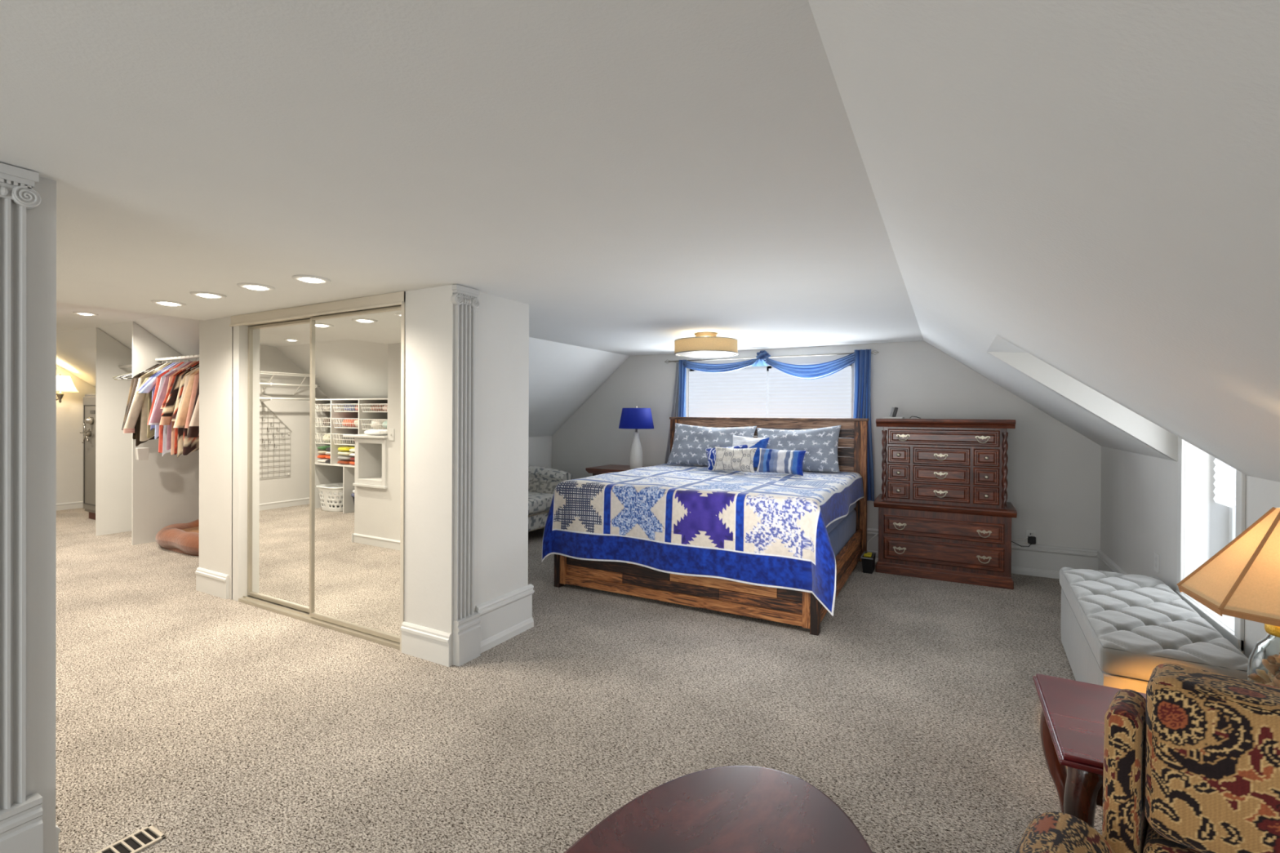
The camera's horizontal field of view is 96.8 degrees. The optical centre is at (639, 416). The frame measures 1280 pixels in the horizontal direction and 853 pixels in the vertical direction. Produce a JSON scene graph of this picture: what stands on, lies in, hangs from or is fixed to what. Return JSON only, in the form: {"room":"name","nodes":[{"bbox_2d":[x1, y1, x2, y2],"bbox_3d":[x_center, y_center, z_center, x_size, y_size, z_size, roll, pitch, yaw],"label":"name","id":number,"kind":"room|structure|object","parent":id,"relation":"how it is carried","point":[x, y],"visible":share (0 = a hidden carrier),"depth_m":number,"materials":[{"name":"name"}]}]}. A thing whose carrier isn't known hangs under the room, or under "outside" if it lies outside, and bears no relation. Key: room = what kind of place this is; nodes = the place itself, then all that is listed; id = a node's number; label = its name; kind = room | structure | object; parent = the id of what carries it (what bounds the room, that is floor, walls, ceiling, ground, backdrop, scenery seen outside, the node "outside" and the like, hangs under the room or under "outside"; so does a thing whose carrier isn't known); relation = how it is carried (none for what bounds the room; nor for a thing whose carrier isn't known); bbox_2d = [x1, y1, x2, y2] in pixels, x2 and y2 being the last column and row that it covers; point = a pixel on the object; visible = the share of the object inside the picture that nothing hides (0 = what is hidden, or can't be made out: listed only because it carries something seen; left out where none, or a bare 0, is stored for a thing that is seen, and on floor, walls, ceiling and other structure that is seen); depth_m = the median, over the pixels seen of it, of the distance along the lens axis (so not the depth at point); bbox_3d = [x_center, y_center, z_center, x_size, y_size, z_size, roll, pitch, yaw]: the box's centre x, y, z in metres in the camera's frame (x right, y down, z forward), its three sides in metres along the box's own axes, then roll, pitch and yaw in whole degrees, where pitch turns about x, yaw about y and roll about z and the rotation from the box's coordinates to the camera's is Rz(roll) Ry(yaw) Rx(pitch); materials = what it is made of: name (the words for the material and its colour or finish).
{"room":"bedroom","nodes":[
{"label":"bedroom","id":0,"kind":"room"},
{"bbox_2d":[26,183,36,796],"bbox_3d":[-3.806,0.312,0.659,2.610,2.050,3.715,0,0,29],"label":"wall column","id":1,"kind":"structure","parent":0,"point":[31,214],"depth_m":1.66,"materials":[{"name":"paint"}]},
{"bbox_2d":[0,162,43,852],"bbox_3d":[-1.791,0.321,1.574,0.045,2.046,0.184,0,0,29],"label":"pilaster","id":2,"kind":"object","parent":1,"relation":"attached to","point":[21,824],"visible":1,"depth_m":1.61,"materials":[{"name":"paint"}]},
{"bbox_2d":[35,177,56,852],"bbox_3d":[-3.205,0.309,2.316,3.120,2.050,0.320,0,0,29],"label":"wall","id":3,"kind":"structure","parent":0,"point":[46,384],"depth_m":1.69,"materials":[{"name":"paint"}]},
{"bbox_2d":[56,364,95,503],"bbox_3d":[-8.206,0.122,7.432,0.120,2.330,3.000,0,0,29],"label":"wall","id":4,"kind":"structure","parent":0,"point":[69,412],"depth_m":7.88,"materials":[{"name":"paint"}]},
{"bbox_2d":[56,373,78,402],"bbox_3d":[-7.833,-0.377,7.638,0.328,0.390,0.370,0,0,29],"label":"wall sconce","id":5,"kind":"object","parent":4,"relation":"attached to","point":[64,384],"visible":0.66,"depth_m":7.61,"materials":[{"name":"fabric"}]},
{"bbox_2d":[56,501,83,511],"bbox_3d":[-8.152,1.241,7.404,0.016,0.094,2.800,0,0,29],"label":"baseboard","id":6,"kind":"structure","parent":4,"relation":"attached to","point":[63,506],"depth_m":7.86,"materials":[{"name":"paint"}]},
{"bbox_2d":[56,302,164,333],"bbox_3d":[-6.262,-0.968,5.005,6.000,0.210,5.600,0,0,29],"label":"ceiling","id":7,"kind":"structure","parent":0,"point":[66,321],"depth_m":5.54,"materials":[{"name":"paint"}]},
{"bbox_2d":[56,315,199,386],"bbox_3d":[-5.358,-0.488,6.734,5.940,1.215,1.500,0,0,29],"label":"ceiling","id":8,"kind":"structure","parent":0,"point":[75,349],"depth_m":6.18,"materials":[{"name":"paint"}]},
{"bbox_2d":[199,284,528,665],"bbox_3d":[-2.038,0.193,3.972,2.684,2.280,0.631,0,0,29],"label":"wall","id":9,"kind":"structure","parent":0,"point":[501,324],"depth_m":3.28,"materials":[{"name":"paint"}]},
{"bbox_2d":[155,355,199,361],"bbox_3d":[-4.067,-0.583,5.404,2.240,0.030,0.030,0,0,29],"label":"closet rod","id":10,"kind":"object","parent":9,"relation":"attached to","point":[190,356],"visible":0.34,"depth_m":5.70,"materials":[{"name":"white metal"}]},
{"bbox_3d":[-4.208,-0.512,5.481,0.005,0.185,0.366,0,0,29],"label":"clothes hanger","id":11,"kind":"object","parent":10,"relation":"hanging from","visible":0},
{"bbox_2d":[160,360,199,454],"bbox_3d":[-4.210,-0.087,5.482,0.073,0.894,0.700,0,0,27],"label":"blouse","id":12,"kind":"object","parent":11,"relation":"hanging from","point":[197,362],"visible":0.13,"depth_m":5.27,"materials":[{"name":"fabric"}]},
{"bbox_3d":[-3.776,-0.509,5.245,0.005,0.185,0.366,0,0,29],"label":"clothes hanger","id":13,"kind":"object","parent":10,"relation":"hanging from","visible":0},
{"bbox_2d":[186,381,199,437],"bbox_3d":[-3.778,-0.076,5.247,0.073,0.909,0.700,0,0,28],"label":"cardigan","id":14,"kind":"object","parent":13,"relation":"hanging from","point":[193,431],"visible":0.12,"depth_m":4.98,"materials":[{"name":"fabric"}]},
{"bbox_3d":[-4.136,-0.511,5.441,0.005,0.185,0.366,0,0,29],"label":"clothes hanger","id":15,"kind":"object","parent":10,"relation":"hanging from","visible":0},
{"bbox_2d":[160,363,199,457],"bbox_3d":[-4.138,-0.073,5.443,0.073,0.922,0.760,0,0,27],"label":"dress","id":16,"kind":"object","parent":15,"relation":"hanging from","point":[169,408],"visible":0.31,"depth_m":5.20,"materials":[{"name":"fabric"}]},
{"bbox_3d":[-4.064,-0.511,5.402,0.005,0.185,0.366,0,0,29],"label":"clothes hanger","id":17,"kind":"object","parent":10,"relation":"hanging from","visible":0},
{"bbox_2d":[171,365,199,455],"bbox_3d":[-4.066,-0.088,5.404,0.073,0.891,0.660,0,0,28],"label":"dress","id":18,"kind":"object","parent":17,"relation":"hanging from","point":[189,444],"visible":0.16,"depth_m":5.20,"materials":[{"name":"fabric"}]},
{"bbox_3d":[-4.954,-0.518,5.887,0.005,0.185,0.366,0,0,29],"label":"clothes hanger","id":19,"kind":"object","parent":10,"relation":"hanging from","visible":0},
{"bbox_2d":[121,364,159,439],"bbox_3d":[-4.956,-0.154,5.889,0.073,0.770,0.660,0,0,29],"label":"jacket","id":20,"kind":"object","parent":19,"relation":"hanging from","point":[134,435],"visible":0.07,"depth_m":5.66,"materials":[{"name":"fabric"}]},
{"bbox_3d":[-4.873,-0.517,5.843,0.005,0.185,0.366,0,0,29],"label":"clothes hanger","id":21,"kind":"object","parent":10,"relation":"hanging from","visible":0},
{"bbox_2d":[122,363,163,446],"bbox_3d":[-4.876,-0.120,5.845,0.072,0.839,0.720,0,0,27],"label":"jacket","id":22,"kind":"object","parent":21,"relation":"hanging from","point":[138,442],"visible":0.16,"depth_m":5.63,"materials":[{"name":"fabric"}]},
{"bbox_2d":[134,447,149,460],"bbox_3d":[-4.932,0.372,5.626,0.060,0.120,0.099,0,0,29],"label":"bin","id":23,"kind":"object","parent":22,"relation":"attached to","point":[141,453],"visible":1,"depth_m":5.60,"materials":[{"name":"white plastic"}]},
{"bbox_3d":[-4.792,-0.516,5.799,0.005,0.185,0.366,0,0,29],"label":"clothes hanger","id":24,"kind":"object","parent":10,"relation":"hanging from","visible":0},
{"bbox_2d":[123,363,168,441],"bbox_3d":[-4.793,-0.144,5.798,0.078,0.789,0.763,0,0,26],"label":"jacket","id":25,"kind":"object","parent":24,"relation":"hanging from","point":[140,401],"visible":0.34,"depth_m":5.56,"materials":[{"name":"fabric"}]},
{"bbox_3d":[-4.712,-0.516,5.755,0.005,0.185,0.366,0,0,29],"label":"clothes hanger","id":26,"kind":"object","parent":10,"relation":"hanging from","visible":0},
{"bbox_2d":[136,363,171,438],"bbox_3d":[-4.713,-0.161,5.757,0.073,0.754,0.640,0,0,28],"label":"shirt","id":27,"kind":"object","parent":26,"relation":"hanging from","point":[150,433],"visible":0.13,"depth_m":5.57,"materials":[{"name":"fabric"}]},
{"bbox_3d":[-4.568,-0.515,5.677,0.005,0.185,0.366,0,0,29],"label":"clothes hanger","id":28,"kind":"object","parent":10,"relation":"hanging from","visible":0},
{"bbox_2d":[138,362,180,439],"bbox_3d":[-4.569,-0.158,5.678,0.073,0.758,0.720,0,0,28],"label":"shirt","id":29,"kind":"object","parent":28,"relation":"hanging from","point":[148,388],"visible":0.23,"depth_m":5.46,"materials":[{"name":"fabric"}]},
{"bbox_3d":[-4.496,-0.514,5.637,0.005,0.185,0.366,0,0,29],"label":"clothes hanger","id":30,"kind":"object","parent":10,"relation":"hanging from","visible":0},
{"bbox_2d":[146,361,184,453],"bbox_3d":[-4.498,-0.092,5.639,0.073,0.889,0.640,0,0,29],"label":"shirt","id":31,"kind":"object","parent":30,"relation":"hanging from","point":[158,378],"visible":0.16,"depth_m":5.44,"materials":[{"name":"fabric"}]},
{"bbox_3d":[-4.424,-0.514,5.598,0.005,0.185,0.366,0,0,29],"label":"clothes hanger","id":32,"kind":"object","parent":10,"relation":"hanging from","visible":0},
{"bbox_2d":[148,361,188,456],"bbox_3d":[-4.426,-0.075,5.600,0.073,0.920,0.680,0,0,30],"label":"shirt","id":33,"kind":"object","parent":32,"relation":"hanging from","point":[162,378],"visible":0.13,"depth_m":5.41,"materials":[{"name":"fabric"}]},
{"bbox_3d":[-3.920,-0.510,5.324,0.005,0.185,0.366,0,0,29],"label":"clothes hanger","id":34,"kind":"object","parent":10,"relation":"hanging from","visible":0},
{"bbox_2d":[174,368,199,426],"bbox_3d":[-3.922,-0.173,5.325,0.072,0.719,0.740,0,0,30],"label":"shirt","id":35,"kind":"object","parent":34,"relation":"hanging from","point":[182,415],"visible":0.13,"depth_m":5.06,"materials":[{"name":"fabric"}]},
{"bbox_3d":[-3.848,-0.509,5.284,0.005,0.185,0.366,0,0,29],"label":"clothes hanger","id":36,"kind":"object","parent":10,"relation":"hanging from","visible":0},
{"bbox_2d":[184,372,199,435],"bbox_3d":[-3.849,-0.177,5.286,0.073,0.710,0.660,0,0,29],"label":"shirt","id":37,"kind":"object","parent":36,"relation":"hanging from","point":[197,375],"visible":0.09,"depth_m":5.04,"materials":[{"name":"fabric"}]},
{"bbox_2d":[195,567,228,599],"bbox_3d":[-3.189,1.240,4.228,0.430,0.172,0.024,0,0,29],"label":"baseboard","id":38,"kind":"structure","parent":9,"relation":"attached to","point":[207,581],"depth_m":4.21,"materials":[{"name":"paint"}]},
{"bbox_2d":[231,324,250,601],"bbox_3d":[-2.887,0.336,4.144,0.090,1.985,0.120,0,0,29],"label":"trim","id":39,"kind":"structure","parent":9,"relation":"attached to","point":[240,333],"depth_m":4.09,"materials":[{"name":"paint"}]},
{"bbox_2d":[247,319,310,613],"bbox_3d":[-2.477,0.327,3.934,0.830,1.948,0.028,0,0,29],"label":"door","id":40,"kind":"structure","parent":9,"relation":"in","point":[278,388],"depth_m":3.95,"materials":[{"name":"mirror"}]},
{"bbox_2d":[229,291,405,326],"bbox_3d":[-2.123,-0.678,3.702,1.840,0.075,0.122,0,0,29],"label":"trim","id":41,"kind":"structure","parent":9,"relation":"attached to","point":[395,299],"depth_m":3.60,"materials":[{"name":"paint"}]},
{"bbox_2d":[238,595,399,649],"bbox_3d":[-2.100,1.318,3.704,1.725,0.032,0.100,0,0,29],"label":"trim","id":42,"kind":"structure","parent":9,"relation":"attached to","point":[294,613],"depth_m":3.68,"materials":[{"name":"metal"}]},
{"bbox_2d":[309,306,400,642],"bbox_3d":[-1.746,0.333,3.494,0.915,1.948,0.028,0,0,29],"label":"door","id":43,"kind":"structure","parent":9,"relation":"in","point":[355,406],"depth_m":3.49,"materials":[{"name":"mirror"}]},
{"bbox_2d":[400,291,405,651],"bbox_3d":[-1.323,0.315,3.287,0.025,2.050,0.128,0,0,29],"label":"trim","id":44,"kind":"structure","parent":9,"relation":"attached to","point":[402,306],"depth_m":3.23,"materials":[{"name":"paint"}]},
{"bbox_2d":[400,621,451,666],"bbox_3d":[-1.185,1.255,3.136,0.374,0.172,0.024,0,0,29],"label":"baseboard","id":45,"kind":"structure","parent":9,"relation":"attached to","point":[432,645],"depth_m":3.12,"materials":[{"name":"paint"}]},
{"bbox_2d":[450,284,480,666],"bbox_3d":[-0.953,0.320,3.111,0.045,2.046,0.184,0,0,29],"label":"pilaster","id":46,"kind":"object","parent":9,"relation":"attached to","point":[466,627],"visible":1,"depth_m":3.11,"materials":[{"name":"paint"}]},
{"bbox_2d":[475,583,534,653],"bbox_3d":[-0.802,1.207,3.417,0.030,0.270,0.481,0,0,29],"label":"baseboard","id":47,"kind":"structure","parent":9,"relation":"attached to","point":[505,616],"depth_m":3.40,"materials":[{"name":"paint"}]},
{"bbox_2d":[0,0,924,355],"bbox_3d":[-1.604,-0.768,2.449,4.749,0.120,8.968,0,0,29],"label":"ceiling","id":48,"kind":"structure","parent":0,"point":[642,176],"depth_m":1.55,"materials":[{"name":"paint"}]},
{"bbox_2d":[189,291,226,298],"bbox_3d":[-2.541,-0.710,3.345,0.176,0.014,0.176,0,0,29],"label":"recessed light","id":49,"kind":"object","parent":48,"relation":"in","point":[206,295],"visible":1,"depth_m":3.32,"materials":[{"name":"paint"}]},
{"bbox_2d":[236,283,275,290],"bbox_3d":[-2.108,-0.706,3.120,0.176,0.014,0.176,0,0,29],"label":"recessed light","id":50,"kind":"object","parent":48,"relation":"in","point":[255,286],"visible":1,"depth_m":3.09,"materials":[{"name":"paint"}]},
{"bbox_2d":[291,275,330,284],"bbox_3d":[-1.699,-0.704,2.937,0.176,0.014,0.176,0,0,29],"label":"recessed light","id":51,"kind":"object","parent":48,"relation":"in","point":[306,278],"visible":1,"depth_m":2.91,"materials":[{"name":"paint"}]},
{"bbox_2d":[674,332,737,357],"bbox_3d":[0.564,-0.608,4.851,0.540,0.197,0.540,0,0,29],"label":"ceiling light","id":52,"kind":"object","parent":48,"relation":"attached to","point":[704,344],"visible":1,"depth_m":4.65,"materials":[{"name":"beige fabric"}]},
{"bbox_2d":[676,351,735,357],"bbox_3d":[0.563,-0.522,4.851,0.510,0.025,0.510,0,0,29],"label":"diffuser","id":53,"kind":"object","parent":52,"relation":"attached to","point":[680,353],"depth_m":4.74,"materials":[{"name":"white glass"}]},
{"bbox_2d":[528,435,551,468],"bbox_3d":[-1.881,0.780,6.034,0.100,1.092,2.940,0,0,29],"label":"wall","id":54,"kind":"structure","parent":0,"point":[540,448],"depth_m":7.10,"materials":[{"name":"paint"}]},
{"bbox_2d":[528,337,629,437],"bbox_3d":[-1.353,-0.292,5.706,1.166,1.135,3.010,0,0,29],"label":"ceiling","id":55,"kind":"structure","parent":0,"point":[562,377],"depth_m":6.33,"materials":[{"name":"paint"}]},
{"bbox_2d":[55,507,1102,852],"bbox_3d":[-3.417,1.388,3.571,12.600,0.120,9.200,0,0,29],"label":"floor","id":56,"kind":"structure","parent":0,"point":[215,724],"depth_m":2.57,"materials":[{"name":"carpet"}]},
{"bbox_2d":[80,394,95,519],"bbox_3d":[-6.634,0.509,7.248,0.660,1.575,0.660,0,0,29],"label":"safe","id":57,"kind":"object","parent":56,"relation":"on","point":[89,400],"visible":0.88,"depth_m":7.05,"materials":[{"name":"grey metal"}]},
{"bbox_2d":[95,327,132,535],"bbox_3d":[-5.599,0.166,6.803,0.018,2.275,1.390,0,0,29],"label":"wall","id":58,"kind":"structure","parent":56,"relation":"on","point":[113,447],"depth_m":6.30,"materials":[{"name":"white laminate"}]},
{"bbox_2d":[95,824,165,852],"bbox_3d":[-1.645,1.341,1.676,0.105,0.008,0.366,0,0,29],"label":"floor vent","id":59,"kind":"object","parent":56,"relation":"in","point":[148,836],"visible":1,"depth_m":1.79,"materials":[{"name":"metal"}]},
{"bbox_2d":[132,321,199,545],"bbox_3d":[-4.826,0.172,6.382,0.018,2.275,1.390,0,0,29],"label":"wall","id":60,"kind":"structure","parent":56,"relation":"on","point":[166,488],"depth_m":5.94,"materials":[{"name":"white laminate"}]},
{"bbox_2d":[155,519,199,555],"bbox_3d":[-4.263,1.222,5.882,1.446,0.222,1.001,0,0,29],"label":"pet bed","id":61,"kind":"object","parent":56,"relation":"on","point":[183,538],"visible":0.23,"depth_m":5.49,"materials":[{"name":"brown fabric"}]},
{"bbox_2d":[528,465,573,532],"bbox_3d":[-1.425,0.956,5.947,0.620,0.745,1.680,0,0,29],"label":"chaise lounge","id":62,"kind":"object","parent":56,"relation":"on","point":[543,482],"visible":0.19,"depth_m":6.37,"materials":[{"name":"fabric"}]},
{"bbox_2d":[585,464,648,475],"bbox_3d":[-0.159,0.946,6.390,0.740,0.735,0.532,0,0,29],"label":"nightstand","id":63,"kind":"object","parent":56,"relation":"on","point":[597,470],"visible":0.04,"depth_m":6.31,"materials":[{"name":"brown wood"}]},
{"bbox_2d":[618,406,653,469],"bbox_3d":[-0.040,0.234,6.263,0.392,0.690,0.392,0,0,29],"label":"table lamp","id":64,"kind":"object","parent":63,"relation":"on","point":[636,419],"visible":0.97,"depth_m":6.15,"materials":[{"name":"fabric"}]},
{"bbox_2d":[554,417,869,635],"bbox_3d":[0.733,0.679,4.887,2.060,1.330,2.098,0,0,29],"label":"bed","id":65,"kind":"object","parent":56,"relation":"on","point":[799,608],"visible":0.34,"depth_m":4.19,"materials":[{"name":"wood"}]},
{"bbox_2d":[827,509,856,557],"bbox_3d":[0.712,0.969,4.883,1.910,0.230,1.925,0,0,29],"label":"box spring","id":66,"kind":"object","parent":65,"relation":"on","point":[843,531],"visible":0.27,"depth_m":4.62,"materials":[{"name":"fabric"}]},
{"bbox_2d":[826,502,856,533],"bbox_3d":[0.712,0.697,4.880,1.920,0.315,1.930,0,0,29],"label":"mattress","id":67,"kind":"object","parent":66,"relation":"on","point":[833,525],"visible":0.08,"depth_m":4.34,"materials":[{"name":"fabric"}]},
{"bbox_2d":[542,463,863,616],"bbox_3d":[0.672,0.818,4.729,2.204,0.633,2.219,0,0,29],"label":"quilt","id":68,"kind":"object","parent":67,"relation":"on","point":[758,528],"visible":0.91,"depth_m":3.94,"materials":[{"name":"fabric"}]},
{"bbox_2d":[666,422,756,465],"bbox_3d":[0.718,0.292,5.753,0.889,0.441,0.273,0,0,27],"label":"pillow","id":69,"kind":"object","parent":68,"relation":"on","point":[690,444],"visible":0.67,"depth_m":5.72,"materials":[{"name":"fabric"}]},
{"bbox_2d":[705,444,747,470],"bbox_3d":[0.832,0.394,5.378,0.443,0.262,0.177,0,0,11],"label":"throw pillow","id":70,"kind":"object","parent":68,"relation":"on","point":[711,452],"visible":0.3,"depth_m":5.36,"materials":[{"name":"fabric"}]},
{"bbox_2d":[711,446,756,473],"bbox_3d":[0.855,0.392,5.149,0.403,0.221,0.174,0,0,29],"label":"throw pillow","id":71,"kind":"object","parent":68,"relation":"on","point":[726,459],"visible":1,"depth_m":5.09,"materials":[{"name":"fabric"}]},
{"bbox_2d":[732,435,769,467],"bbox_3d":[1.035,0.340,5.415,0.374,0.314,0.180,0,0,25],"label":"throw pillow","id":72,"kind":"object","parent":68,"relation":"on","point":[752,442],"visible":0.44,"depth_m":5.37,"materials":[{"name":"fabric"}]},
{"bbox_2d":[756,448,805,475],"bbox_3d":[1.239,0.397,4.997,0.426,0.218,0.168,0,0,29],"label":"throw pillow","id":73,"kind":"object","parent":68,"relation":"on","point":[771,460],"visible":1,"depth_m":4.94,"materials":[{"name":"fabric"}]},
{"bbox_2d":[753,425,840,471],"bbox_3d":[1.474,0.307,5.364,0.821,0.458,0.276,0,0,29],"label":"pillow","id":74,"kind":"object","parent":68,"relation":"on","point":[820,445],"visible":0.59,"depth_m":5.23,"materials":[{"name":"fabric"}]},
{"bbox_2d":[564,765,872,852],"bbox_3d":[0.076,1.137,0.928,0.692,0.462,1.212,0,0,29],"label":"coffee table","id":75,"kind":"object","parent":56,"relation":"on","point":[729,809],"visible":1,"depth_m":1.27,"materials":[{"name":"brown wood"}]},
{"bbox_2d":[860,551,875,573],"bbox_3d":[1.996,1.280,4.961,0.100,0.140,0.230,0,0,29],"label":"trash can","id":76,"kind":"object","parent":56,"relation":"on","point":[868,563],"visible":0.96,"depth_m":4.88,"materials":[{"name":"black plastic"}]},
{"bbox_2d":[873,418,1017,589],"bbox_3d":[2.600,0.689,4.891,1.040,1.330,0.524,0,0,29],"label":"dresser","id":77,"kind":"object","parent":56,"relation":"on","point":[944,513],"visible":1,"depth_m":4.68,"materials":[{"name":"brown wood"}]},
{"bbox_2d":[1032,673,1146,827],"bbox_3d":[1.418,1.093,1.421,0.671,0.562,0.506,0,0,29],"label":"side table","id":78,"kind":"object","parent":56,"relation":"on","point":[1072,718],"visible":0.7,"depth_m":1.50,"materials":[{"name":"brown wood"}]},
{"bbox_2d":[1177,506,1279,688],"bbox_3d":[1.594,0.518,1.387,0.381,0.585,0.412,0,0,29],"label":"table lamp","id":79,"kind":"object","parent":78,"relation":"on","point":[1242,580],"visible":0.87,"depth_m":1.38,"materials":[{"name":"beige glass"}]},
{"bbox_2d":[1014,662,1279,852],"bbox_3d":[1.034,0.923,0.809,0.670,0.878,0.820,0,0,-44],"label":"armchair","id":80,"kind":"object","parent":56,"relation":"on","point":[1193,766],"visible":1,"depth_m":1.00,"materials":[{"name":"multicoloured fabric"}]},
{"bbox_2d":[1142,822,1202,852],"bbox_3d":[1.139,0.919,0.916,0.251,0.284,0.485,0,0,-44],"label":"seat cushion","id":81,"kind":"object","parent":80,"relation":"on","point":[1153,842],"depth_m":1.03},
{"bbox_2d":[1144,662,1279,852],"bbox_3d":[1.162,0.633,0.936,0.242,0.297,0.485,0,0,-44],"label":"cushion","id":82,"kind":"object","parent":80,"relation":"on","point":[1212,740],"depth_m":0.98,"materials":[{"name":"fabric"}]},
{"bbox_2d":[1059,567,1248,693],"bbox_3d":[2.381,1.128,2.724,0.470,0.468,1.380,0,0,31],"label":"storage bench","id":83,"kind":"object","parent":56,"relation":"on","point":[1116,628],"visible":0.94,"depth_m":2.47,"materials":[{"name":"grey fabric"}]},
{"bbox_2d":[551,341,1101,550],"bbox_3d":[1.359,0.268,6.045,5.972,2.150,0.180,0,0,29],"label":"wall","id":84,"kind":"structure","parent":0,"point":[1054,476],"depth_m":5.26,"materials":[{"name":"paint"}]},
{"bbox_2d":[689,364,852,428],"bbox_3d":[1.353,-0.070,6.077,1.760,0.925,0.050,0,0,29],"label":"window","id":85,"kind":"structure","parent":84,"relation":"in","point":[750,367],"depth_m":6.05,"materials":[{"name":"plastic"}]},
{"bbox_2d":[688,368,767,428],"bbox_3d":[0.947,-0.058,6.219,0.888,0.895,0.028,0,0,29],"label":"window blind","id":86,"kind":"object","parent":85,"relation":"attached to","point":[739,393],"visible":0.56,"depth_m":6.20,"materials":[{"name":"grey"}]},
{"bbox_2d":[768,365,851,438],"bbox_3d":[1.720,-0.052,5.798,0.823,0.895,0.028,0,0,29],"label":"window blind","id":87,"kind":"object","parent":85,"relation":"attached to","point":[789,396],"visible":0.53,"depth_m":5.78,"materials":[{"name":"grey"}]},
{"bbox_2d":[664,350,879,364],"bbox_3d":[1.280,-0.612,5.925,2.253,0.049,0.102,0,0,29],"label":"curtain rod","id":88,"kind":"object","parent":84,"relation":"attached to","point":[877,352],"visible":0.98,"depth_m":5.81,"materials":[{"name":"silver metal"}]},
{"bbox_2d":[664,362,679,463],"bbox_3d":[0.372,0.114,6.399,0.271,1.445,0.036,0,0,29],"label":"sheer curtain","id":89,"kind":"object","parent":88,"relation":"hanging from","point":[674,413],"visible":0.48,"depth_m":6.39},
{"bbox_2d":[678,349,874,501],"bbox_3d":[1.313,0.055,5.854,2.065,1.477,0.140,0,0,29],"label":"curtain","id":90,"kind":"object","parent":88,"relation":"hanging from","point":[861,358],"visible":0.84,"depth_m":5.54,"materials":[{"name":"fabric"}]},
{"bbox_2d":[866,528,878,557],"bbox_3d":[2.241,1.215,5.446,0.140,0.270,0.030,0,0,29],"label":"baseboard","id":91,"kind":"structure","parent":84,"relation":"attached to","point":[873,545],"depth_m":5.45,"materials":[{"name":"paint"}]},
{"bbox_2d":[1011,542,1098,578],"bbox_3d":[3.478,1.224,4.772,0.619,0.270,0.030,0,0,29],"label":"baseboard","id":92,"kind":"structure","parent":84,"relation":"attached to","point":[1034,560],"depth_m":4.79,"materials":[{"name":"paint"}]},
{"bbox_2d":[986,335,1026,352],"bbox_3d":[2.492,-0.408,2.844,1.250,0.210,0.931,0,0,29],"label":"wall","id":93,"kind":"structure","parent":0,"point":[998,344],"depth_m":3.23,"materials":[{"name":"paint"}]},
{"bbox_2d":[808,0,1279,482],"bbox_3d":[1.058,-0.275,0.999,1.320,1.067,8.968,0,0,29],"label":"ceiling","id":94,"kind":"structure","parent":0,"point":[1091,187],"depth_m":1.02,"materials":[{"name":"paint"}]},
{"bbox_2d":[996,333,1252,476],"bbox_3d":[2.281,-0.084,2.461,1.250,0.658,0.054,0,0,29],"label":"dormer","id":95,"kind":"object","parent":94,"relation":"attached to","point":[1077,380],"visible":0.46,"depth_m":2.49,"materials":[{"name":"paint"}]},
{"bbox_2d":[986,351,1177,461],"bbox_3d":[2.700,-0.085,3.231,1.250,0.658,0.054,0,0,29],"label":"wall","id":96,"kind":"structure","parent":0,"point":[1152,434],"depth_m":3.25,"materials":[{"name":"paint"}]},
{"bbox_2d":[1100,440,1279,658],"bbox_3d":[1.712,0.506,0.644,0.220,1.720,8.968,0,0,29],"label":"wall","id":97,"kind":"structure","parent":0,"point":[1139,494],"depth_m":3.23,"materials":[{"name":"paint"}]},
{"bbox_2d":[1096,550,1127,574],"bbox_3d":[1.599,1.230,0.706,0.030,0.270,8.968,0,0,29],"label":"baseboard","id":98,"kind":"structure","parent":97,"relation":"attached to","point":[1105,563],"depth_m":4.37,"materials":[{"name":"paint"}]},
{"bbox_2d":[1175,436,1245,653],"bbox_3d":[2.701,0.398,2.707,0.020,1.190,0.757,0,0,29],"label":"trim","id":99,"kind":"structure","parent":97,"relation":"attached to","point":[1236,637],"depth_m":2.66,"materials":[{"name":"paint"}]},
{"bbox_2d":[1213,457,1235,509],"bbox_3d":[2.817,0.099,2.643,0.028,0.690,0.627,0,0,29],"label":"window","id":100,"kind":"structure","parent":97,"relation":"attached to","point":[1224,476],"depth_m":2.81,"materials":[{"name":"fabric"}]},
{"bbox_2d":[1228,506,1235,542],"bbox_3d":[2.877,0.340,2.611,0.040,1.190,0.647,0,0,29],"label":"window","id":101,"kind":"structure","parent":97,"relation":"in","point":[1232,513],"depth_m":2.87,"materials":[{"name":"glass"}]},
{"bbox_2d":[1246,633,1279,688],"bbox_3d":[1.594,0.672,1.387,0.154,0.278,0.154,0,0,29],"label":"jar","id":102,"kind":"object","parent":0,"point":[1264,661],"depth_m":1.39,"materials":[{"name":"clear glass"}]},
{"bbox_3d":[-4.352,-0.513,5.559,0.005,0.185,0.366,0,0,29],"label":"clothes hanger","id":103,"kind":"object","parent":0,"visible":0},
{"bbox_2d":[150,361,192,450],"bbox_3d":[-4.354,-0.107,5.561,0.073,0.857,0.720,0,0,30],"label":"blouse","id":104,"kind":"object","parent":103,"relation":"hanging from","point":[156,418],"visible":0.16,"depth_m":5.33,"materials":[{"name":"fabric"}]},
{"bbox_3d":[-4.280,-0.513,5.520,0.005,0.185,0.366,0,0,29],"label":"clothes hanger","id":105,"kind":"object","parent":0,"visible":0},
{"bbox_2d":[159,360,197,455],"bbox_3d":[-4.282,-0.085,5.521,0.072,0.898,0.640,0,0,30],"label":"blouse","id":106,"kind":"object","parent":105,"relation":"hanging from","point":[165,420],"visible":0.12,"depth_m":5.32,"materials":[{"name":"fabric"}]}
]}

